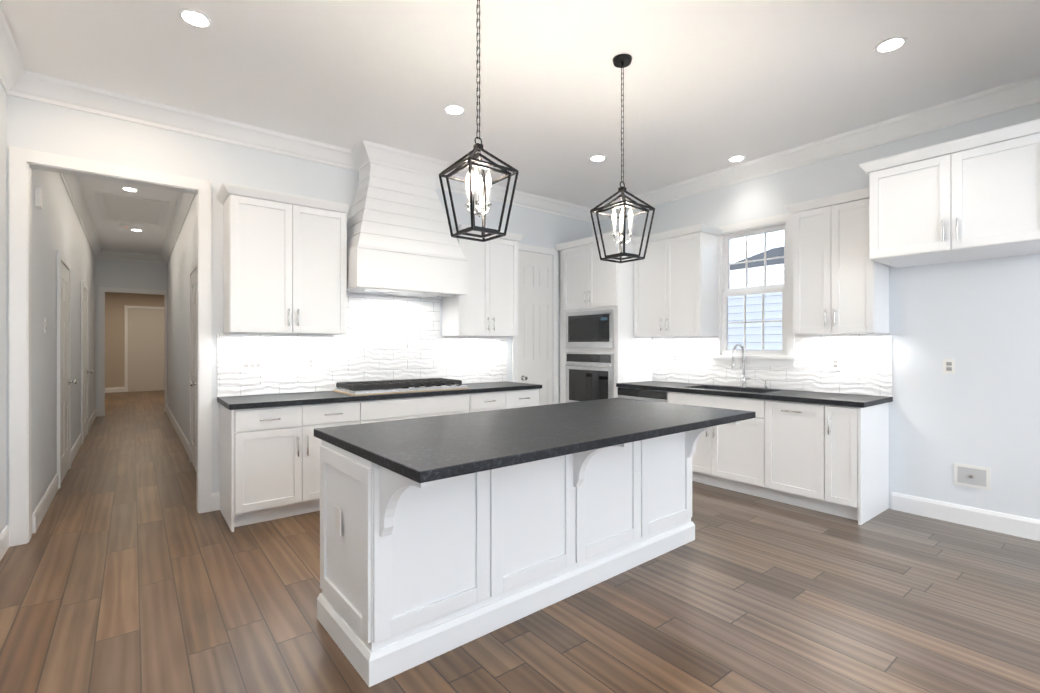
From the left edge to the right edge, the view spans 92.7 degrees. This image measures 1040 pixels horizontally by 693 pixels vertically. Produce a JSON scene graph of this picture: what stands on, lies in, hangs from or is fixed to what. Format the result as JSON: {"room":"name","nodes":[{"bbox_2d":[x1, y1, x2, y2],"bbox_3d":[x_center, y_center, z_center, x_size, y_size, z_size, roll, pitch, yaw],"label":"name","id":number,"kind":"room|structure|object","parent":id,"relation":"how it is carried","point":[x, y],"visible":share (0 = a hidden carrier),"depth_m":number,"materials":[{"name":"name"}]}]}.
{"room":"kitchen","nodes":[
{"label":"kitchen","id":0,"kind":"room"},
{"bbox_2d":[0,83,15,533],"bbox_3d":[-1.303,-0.246,0.515,0.150,3.160,7.240,0,0,-38],"label":"wall","id":1,"kind":"structure","parent":0,"point":[7,102],"depth_m":3.26,"materials":[{"name":"white paint"}]},
{"bbox_2d":[0,6,27,93],"bbox_3d":[-1.983,-1.752,1.544,0.105,0.150,4.320,0,0,-38],"label":"crown molding","id":2,"kind":"structure","parent":1,"relation":"attached to","point":[16,80],"depth_m":3.10,"materials":[{"name":"white"}]},
{"bbox_2d":[31,169,94,513],"bbox_3d":[-5.788,-0.250,6.402,0.120,3.160,7.560,0,0,-38],"label":"wall","id":3,"kind":"structure","parent":0,"point":[55,224],"depth_m":4.36,"materials":[{"name":"white paint"}]},
{"bbox_2d":[35,187,41,208],"bbox_3d":[-3.557,-1.098,3.665,0.030,0.140,0.090,0,0,-38],"label":"box","id":4,"kind":"object","parent":3,"relation":"attached to","point":[38,197],"visible":1,"depth_m":3.63,"materials":[{"name":"white plastic"}]},
{"bbox_2d":[44,318,46,332],"bbox_3d":[-3.847,-0.169,4.023,0.011,0.115,0.070,0,0,-38],"label":"light switch","id":5,"kind":"object","parent":3,"relation":"attached to","point":[45,323],"visible":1,"depth_m":4.01,"materials":[{"name":"white plastic"}]},
{"bbox_2d":[57,250,70,488],"bbox_3d":[-4.624,0.215,5.034,0.025,2.231,1.012,0,0,-38],"label":"door frame","id":6,"kind":"structure","parent":3,"relation":"attached to","point":[61,257],"depth_m":4.66,"materials":[{"name":"white wood"}]},
{"bbox_2d":[61,262,76,482],"bbox_3d":[-4.601,0.250,5.052,0.085,2.138,0.850,0,0,-38],"label":"door leaf","id":7,"kind":"structure","parent":3,"relation":"in","point":[65,381],"depth_m":5.01,"materials":[{"name":"white paint"}]},
{"bbox_2d":[59,173,103,257],"bbox_3d":[-5.699,-1.755,6.471,0.105,0.150,7.560,0,0,-38],"label":"crown molding","id":8,"kind":"structure","parent":3,"relation":"attached to","point":[72,183],"depth_m":6.35,"materials":[{"name":"white wood"}]},
{"bbox_2d":[81,280,87,443],"bbox_3d":[-6.285,0.214,7.163,0.025,2.231,1.012,0,0,-38],"label":"door frame","id":9,"kind":"structure","parent":3,"relation":"attached to","point":[84,286],"depth_m":6.82,"materials":[{"name":"white wood"}]},
{"bbox_2d":[84,289,92,438],"bbox_3d":[-6.262,0.248,7.181,0.085,2.138,0.850,0,0,-38],"label":"door leaf","id":10,"kind":"structure","parent":3,"relation":"in","point":[86,371],"depth_m":7.22,"materials":[{"name":"white paint"}]},
{"bbox_2d":[105,292,163,387],"bbox_3d":[-11.271,-0.255,14.732,3.960,3.160,0.120,0,0,-38],"label":"wall","id":11,"kind":"structure","parent":0,"point":[115,303],"depth_m":14.35,"materials":[{"name":"beige paint"}]},
{"bbox_2d":[124,305,163,391],"bbox_3d":[-11.043,0.064,14.814,1.202,2.521,0.025,0,0,-38],"label":"door frame","id":12,"kind":"structure","parent":11,"relation":"attached to","point":[126,307],"depth_m":14.46,"materials":[{"name":"white wood"}]},
{"bbox_2d":[128,308,164,390],"bbox_3d":[-11.025,0.099,14.791,1.040,2.428,0.085,0,0,-38],"label":"door leaf","id":13,"kind":"structure","parent":11,"relation":"in","point":[146,349],"depth_m":14.76,"materials":[{"name":"grey paint"}]},
{"bbox_2d":[103,259,166,294],"bbox_3d":[-7.625,-0.252,9.839,0.950,3.160,0.120,0,0,-38],"label":"wall","id":14,"kind":"structure","parent":0,"point":[116,273],"depth_m":9.78,"materials":[{"name":"white paint"}]},
{"bbox_2d":[104,250,159,262],"bbox_3d":[-7.604,-1.757,9.713,0.870,0.150,0.105,0,0,-38],"label":"crown molding","id":15,"kind":"structure","parent":14,"relation":"attached to","point":[116,255],"depth_m":9.70,"materials":[{"name":"white wood"}]},
{"bbox_2d":[167,194,195,441],"bbox_3d":[-4.859,-0.251,7.203,0.130,3.160,7.680,0,0,-38],"label":"wall","id":16,"kind":"structure","parent":0,"point":[183,255],"depth_m":7.22,"materials":[{"name":"white paint"}]},
{"bbox_2d":[160,192,194,263],"bbox_3d":[-4.906,-1.755,7.089,0.105,0.150,7.560,0,0,-38],"label":"crown molding","id":17,"kind":"structure","parent":16,"relation":"attached to","point":[184,201],"depth_m":7.03,"materials":[{"name":"white wood"}]},
{"bbox_2d":[189,261,195,461],"bbox_3d":[-3.527,0.215,5.382,0.025,2.231,1.012,0,0,-38],"label":"door frame","id":18,"kind":"structure","parent":16,"relation":"attached to","point":[192,269],"depth_m":5.72,"materials":[{"name":"white wood"}]},
{"bbox_2d":[190,270,195,469],"bbox_3d":[-3.550,0.249,5.364,0.085,2.138,0.850,0,0,-38],"label":"door leaf","id":19,"kind":"structure","parent":16,"relation":"in","point":[193,368],"depth_m":5.50,"materials":[{"name":"white paint"}]},
{"bbox_2d":[16,97,591,492],"bbox_3d":[-1.203,-0.249,5.109,5.660,3.160,0.120,0,0,-38],"label":"wall","id":20,"kind":"structure","parent":0,"point":[38,125],"depth_m":4.04,"materials":[{"name":"white paint"}]},
{"bbox_2d":[9,146,211,546],"bbox_3d":[-2.986,-0.001,3.705,1.150,2.665,0.140,0,0,-38],"label":"door frame","id":21,"kind":"structure","parent":20,"relation":"attached to","point":[23,162],"depth_m":3.54,"materials":[{"name":"white wood"}]},
{"bbox_2d":[216,182,348,334],"bbox_3d":[-1.978,-0.671,4.172,0.944,1.125,0.400,0,0,-38],"label":"upper cabinet","id":22,"kind":"object","parent":20,"relation":"attached to","point":[284,263],"visible":1,"depth_m":4.03,"materials":[{"name":"white wood"}]},
{"bbox_2d":[4,71,591,222],"bbox_3d":[-1.193,-1.754,4.974,5.570,0.150,0.105,0,0,-38],"label":"crown molding","id":23,"kind":"structure","parent":20,"relation":"attached to","point":[41,88],"depth_m":3.98,"materials":[{"name":"white"}]},
{"bbox_2d":[217,293,506,396],"bbox_3d":[-1.314,-0.047,4.939,2.925,0.914,0.010,0,0,-38],"label":"tile backsplash","id":24,"kind":"structure","parent":20,"relation":"attached to","point":[410,342],"depth_m":4.80,"materials":[{"name":"white tile"}]},
{"bbox_2d":[241,356,262,369],"bbox_3d":[-2.259,0.141,4.187,0.162,0.115,0.011,0,0,-38],"label":"switch plate","id":25,"kind":"object","parent":24,"relation":"attached to","point":[251,362],"visible":1,"depth_m":4.18,"materials":[{"name":"white plastic"}]},
{"bbox_2d":[307,357,314,369],"bbox_3d":[-1.889,0.151,4.478,0.070,0.115,0.008,0,0,-38],"label":"electrical outlet plate","id":26,"kind":"object","parent":24,"relation":"attached to","point":[310,363],"visible":1,"depth_m":4.48,"materials":[{"name":"white plastic"}]},
{"bbox_2d":[347,140,467,298],"bbox_3d":[-1.114,-1.167,4.743,1.090,1.323,0.562,0,0,-38],"label":"range hood","id":27,"kind":"object","parent":20,"relation":"attached to","point":[401,241],"visible":0.88,"depth_m":4.58,"materials":[{"name":"white wood"}]},
{"bbox_2d":[442,224,523,336],"bbox_3d":[-0.393,-0.672,5.408,0.814,1.125,0.400,0,0,-38],"label":"upper cabinet","id":28,"kind":"object","parent":20,"relation":"attached to","point":[486,305],"visible":0.9,"depth_m":5.26,"materials":[{"name":"white wood"}]},
{"bbox_2d":[512,243,557,403],"bbox_3d":[0.192,0.050,6.102,0.712,2.561,0.025,0,0,-38],"label":"door frame","id":29,"kind":"structure","parent":20,"relation":"attached to","point":[537,249],"depth_m":6.27,"materials":[{"name":"white wood"}]},
{"bbox_2d":[518,250,552,405],"bbox_3d":[0.210,0.084,6.079,0.550,2.468,0.085,0,0,-38],"label":"door leaf","id":30,"kind":"structure","parent":20,"relation":"in","point":[535,318],"depth_m":6.10,"materials":[{"name":"white paint"}]},
{"bbox_2d":[0,390,1039,692],"bbox_3d":[-3.734,1.369,7.282,7.340,0.080,21.500,0,0,-38],"label":"floor","id":31,"kind":"structure","parent":0,"point":[128,568],"depth_m":2.53,"materials":[{"name":"brown wood"}]},
{"bbox_2d":[218,402,368,531],"bbox_3d":[-1.870,0.891,4.111,0.997,0.880,0.630,0,0,-38],"label":"base cabinet","id":32,"kind":"object","parent":31,"relation":"on","point":[270,444],"depth_m":3.77,"materials":[{"name":"white wood"}]},
{"bbox_2d":[217,382,540,409],"bbox_3d":[-1.115,0.431,4.684,2.925,0.040,0.655,0,0,-38],"label":"countertop","id":33,"kind":"structure","parent":32,"relation":"on","point":[247,402],"depth_m":4.25,"materials":[{"name":"black stone"}]},
{"bbox_2d":[333,378,468,395],"bbox_3d":[-1.105,0.371,4.691,1.124,0.080,0.548,0,0,-38],"label":"cooktop","id":34,"kind":"object","parent":33,"relation":"in","point":[361,388],"depth_m":4.51,"materials":[{"name":"black metal"}]},
{"bbox_2d":[369,394,476,422],"bbox_3d":[-1.101,0.891,4.711,1.188,0.880,0.630,0,0,-38],"label":"base cabinet","id":35,"kind":"object","parent":31,"relation":"on","point":[389,409],"depth_m":4.47,"materials":[{"name":"white wood"}]},
{"bbox_2d":[477,390,537,411],"bbox_3d":[-0.360,0.891,5.289,0.929,0.880,0.630,0,0,-38],"label":"base cabinet","id":36,"kind":"object","parent":31,"relation":"on","point":[504,399],"depth_m":5.07,"materials":[{"name":"white wood"}]},
{"bbox_2d":[314,422,739,686],"bbox_3d":[0.212,0.892,2.793,2.326,0.880,0.976,0,0,-39],"label":"kitchen island","id":37,"kind":"object","parent":31,"relation":"on","point":[441,535],"depth_m":2.31,"materials":[{"name":"white wood"}]},
{"bbox_2d":[314,398,755,485],"bbox_3d":[0.225,0.432,2.816,2.360,0.040,1.114,0,0,-39],"label":"island countertop","id":38,"kind":"structure","parent":37,"relation":"on","point":[434,448],"depth_m":2.39,"materials":[{"name":"black stone"}]},
{"bbox_2d":[555,231,651,402],"bbox_3d":[1.005,0.023,6.108,0.706,2.615,0.980,0,0,-38],"label":"tall cabinet","id":39,"kind":"object","parent":31,"relation":"on","point":[603,350],"visible":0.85,"depth_m":5.81,"materials":[{"name":"white wood"}]},
{"bbox_2d":[618,387,663,401],"bbox_3d":[1.558,0.890,5.460,0.633,0.880,0.714,0,0,-38],"label":"dishwasher","id":40,"kind":"object","parent":31,"relation":"on","point":[623,392],"depth_m":5.30,"materials":[{"name":"black metal"}]},
{"bbox_2d":[664,391,755,495],"bbox_3d":[2.061,0.891,4.815,0.633,0.880,1.039,0,0,-38],"label":"base cabinet","id":41,"kind":"object","parent":31,"relation":"on","point":[724,457],"depth_m":4.55,"materials":[{"name":"white wood"}]},
{"bbox_2d":[756,399,811,509],"bbox_3d":[2.486,0.891,4.271,0.633,0.880,0.578,0,0,-38],"label":"base cabinet","id":42,"kind":"object","parent":31,"relation":"on","point":[783,430],"depth_m":4.14,"materials":[{"name":"white wood"}]},
{"bbox_2d":[812,403,888,524],"bbox_3d":[2.691,0.891,4.007,0.633,0.880,0.307,0,0,-38],"label":"base cabinet","id":43,"kind":"object","parent":31,"relation":"on","point":[826,452],"depth_m":3.84,"materials":[{"name":"white wood"}]},
{"bbox_2d":[616,381,891,406],"bbox_3d":[2.062,0.431,4.796,0.655,0.040,2.380,0,0,-38],"label":"countertop","id":44,"kind":"structure","parent":43,"relation":"on","point":[833,399],"depth_m":4.34,"materials":[{"name":"black stone"}]},
{"bbox_2d":[712,387,727,390],"bbox_3d":[2.047,0.561,4.829,0.425,0.244,0.824,0,0,-38],"label":"sink","id":45,"kind":"object","parent":44,"relation":"in","point":[713,388],"depth_m":5.10,"materials":[{"name":"silver metal"}]},
{"bbox_2d":[732,343,750,386],"bbox_3d":[2.188,0.190,4.909,0.250,0.442,0.107,0,0,-38],"label":"faucet","id":46,"kind":"object","parent":44,"relation":"on","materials":[{"name":"silver metal"}]},
{"bbox_2d":[0,0,1039,254],"bbox_3d":[-3.734,-1.871,7.280,7.340,0.080,21.500,0,0,-38],"label":"ceiling","id":47,"kind":"structure","parent":0,"point":[696,88],"depth_m":3.29,"materials":[{"name":"white paint"}]},
{"bbox_2d":[120,224,129,227],"bbox_3d":[-5.942,-1.812,7.461,0.128,0.036,0.130,0,0,-38],"label":"smoke detector","id":48,"kind":"object","parent":47,"relation":"attached to","point":[125,225],"visible":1,"depth_m":7.42,"materials":[{"name":"white plastic"}]},
{"bbox_2d":[121,187,138,191],"bbox_3d":[-4.534,-1.826,5.769,0.164,0.007,0.164,0,0,-38],"label":"recessed light","id":49,"kind":"object","parent":47,"relation":"in","point":[130,189],"visible":0.98,"depth_m":5.76,"materials":[{"name":"white plastic"}]},
{"bbox_2d":[95,191,168,226],"bbox_3d":[-5.217,-1.821,6.694,0.720,0.018,1.600,0,0,-38],"label":"attic hatch","id":50,"kind":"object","parent":47,"relation":"attached to","point":[128,209],"depth_m":6.60,"materials":[{"name":"white paint"}]},
{"bbox_2d":[178,8,212,27],"bbox_3d":[-1.806,-1.824,2.760,0.164,0.007,0.164,0,0,-38],"label":"recessed light","id":51,"kind":"object","parent":47,"relation":"in","point":[195,18],"visible":1,"depth_m":2.75,"materials":[{"name":"white plastic"}]},
{"bbox_2d":[444,104,464,114],"bbox_3d":[-0.506,-1.825,3.825,0.164,0.007,0.164,0,0,-38],"label":"recessed light","id":52,"kind":"object","parent":47,"relation":"in","point":[453,109],"visible":1,"depth_m":3.81,"materials":[{"name":"white"}]},
{"bbox_2d":[439,0,518,241],"bbox_3d":[-0.209,-1.189,2.485,0.295,1.274,0.295,0,0,-38],"label":"pendant lantern","id":53,"kind":"object","parent":47,"relation":"hanging from","point":[477,186],"visible":1,"depth_m":2.47,"materials":[{"name":"black metal"}]},
{"bbox_2d":[589,155,605,160],"bbox_3d":[0.755,-1.825,4.809,0.164,0.007,0.164,0,0,-38],"label":"recessed light","id":54,"kind":"object","parent":47,"relation":"in","point":[597,158],"visible":1,"depth_m":4.81,"materials":[{"name":"white"}]},
{"bbox_2d":[590,54,654,262],"bbox_3d":[0.651,-1.190,3.155,0.295,1.274,0.295,0,0,-38],"label":"pendant lantern","id":55,"kind":"object","parent":47,"relation":"hanging from","point":[621,61],"visible":1,"depth_m":3.15,"materials":[{"name":"black metal"}]},
{"bbox_2d":[727,155,745,161],"bbox_3d":[2.103,-1.825,4.821,0.164,0.007,0.164,0,0,-38],"label":"recessed light","id":56,"kind":"object","parent":47,"relation":"in","point":[736,158],"visible":1,"depth_m":4.81,"materials":[{"name":"white"}]},
{"bbox_2d":[874,36,907,52],"bbox_3d":[2.242,-1.824,3.001,0.164,0.007,0.164,0,0,-38],"label":"recessed light","id":57,"kind":"object","parent":47,"relation":"in","point":[890,44],"visible":1,"depth_m":2.99,"materials":[{"name":"white plastic"}]},
{"bbox_2d":[592,102,1039,519],"bbox_3d":[3.208,-0.249,3.959,0.120,3.160,7.120,0,0,-38],"label":"wall","id":58,"kind":"structure","parent":0,"point":[978,321],"depth_m":3.78,"materials":[{"name":"white paint"}]},
{"bbox_2d":[0,387,1039,560],"bbox_3d":[-3.799,1.259,7.224,5.845,0.140,21.363,0,0,-42],"label":"baseboard","id":59,"kind":"structure","parent":58,"relation":"attached to","point":[1018,526],"depth_m":3.76,"materials":[{"name":"white wood"}]},
{"bbox_2d":[631,224,722,336],"bbox_3d":[1.708,-0.672,5.455,0.400,1.125,0.904,0,0,-38],"label":"upper cabinet","id":60,"kind":"object","parent":58,"relation":"attached to","point":[675,282],"visible":1,"depth_m":5.26,"materials":[{"name":"white wood"}]},
{"bbox_2d":[710,213,795,366],"bbox_3d":[2.358,-0.537,5.008,0.170,1.455,0.860,0,0,-38],"label":"window","id":61,"kind":"structure","parent":58,"relation":"in","point":[754,308],"depth_m":5.00,"materials":[{"name":"white glass"}]},
{"bbox_2d":[652,333,891,396],"bbox_3d":[2.315,0.151,4.997,0.010,0.518,2.375,0,0,-38],"label":"tile backsplash","id":62,"kind":"structure","parent":58,"relation":"attached to","point":[865,364],"depth_m":4.57,"materials":[{"name":"white tile"}]},
{"bbox_2d":[831,357,839,369],"bbox_3d":[2.785,0.151,4.377,0.008,0.115,0.070,0,0,-38],"label":"wall outlet plate","id":63,"kind":"object","parent":62,"relation":"attached to","point":[835,363],"visible":1,"depth_m":4.38,"materials":[{"name":"white plastic"}]},
{"bbox_2d":[592,74,1039,221],"bbox_3d":[2.326,-1.754,4.906,0.105,0.150,4.320,0,0,-38],"label":"crown molding","id":64,"kind":"structure","parent":58,"relation":"attached to","point":[1026,91],"depth_m":4.18,"materials":[{"name":"white"}]},
{"bbox_2d":[784,188,888,334],"bbox_3d":[2.691,-0.671,4.196,0.400,1.125,0.709,0,0,-38],"label":"upper cabinet","id":65,"kind":"object","parent":58,"relation":"attached to","point":[840,282],"visible":0.96,"depth_m":4.07,"materials":[{"name":"white wood"}]},
{"bbox_2d":[943,359,954,373],"bbox_3d":[3.268,0.151,3.777,0.008,0.115,0.070,0,0,-38],"label":"wall outlet plate","id":66,"kind":"object","parent":58,"relation":"attached to","point":[948,366],"visible":1,"depth_m":3.77,"materials":[{"name":"white plastic"}]},
{"bbox_2d":[859,119,1039,267],"bbox_3d":[3.081,-0.991,3.460,0.690,0.705,1.029,0,0,-38],"label":"upper cabinet","id":67,"kind":"object","parent":58,"relation":"attached to","point":[974,197],"visible":1,"depth_m":3.26,"materials":[{"name":"white wood"}]},
{"bbox_2d":[954,463,989,489],"bbox_3d":[3.339,0.962,3.668,0.030,0.160,0.200,0,0,-38],"label":"box","id":68,"kind":"object","parent":58,"relation":"attached to","point":[972,476],"visible":1,"depth_m":3.67,"materials":[{"name":"white plastic"}]}
]}

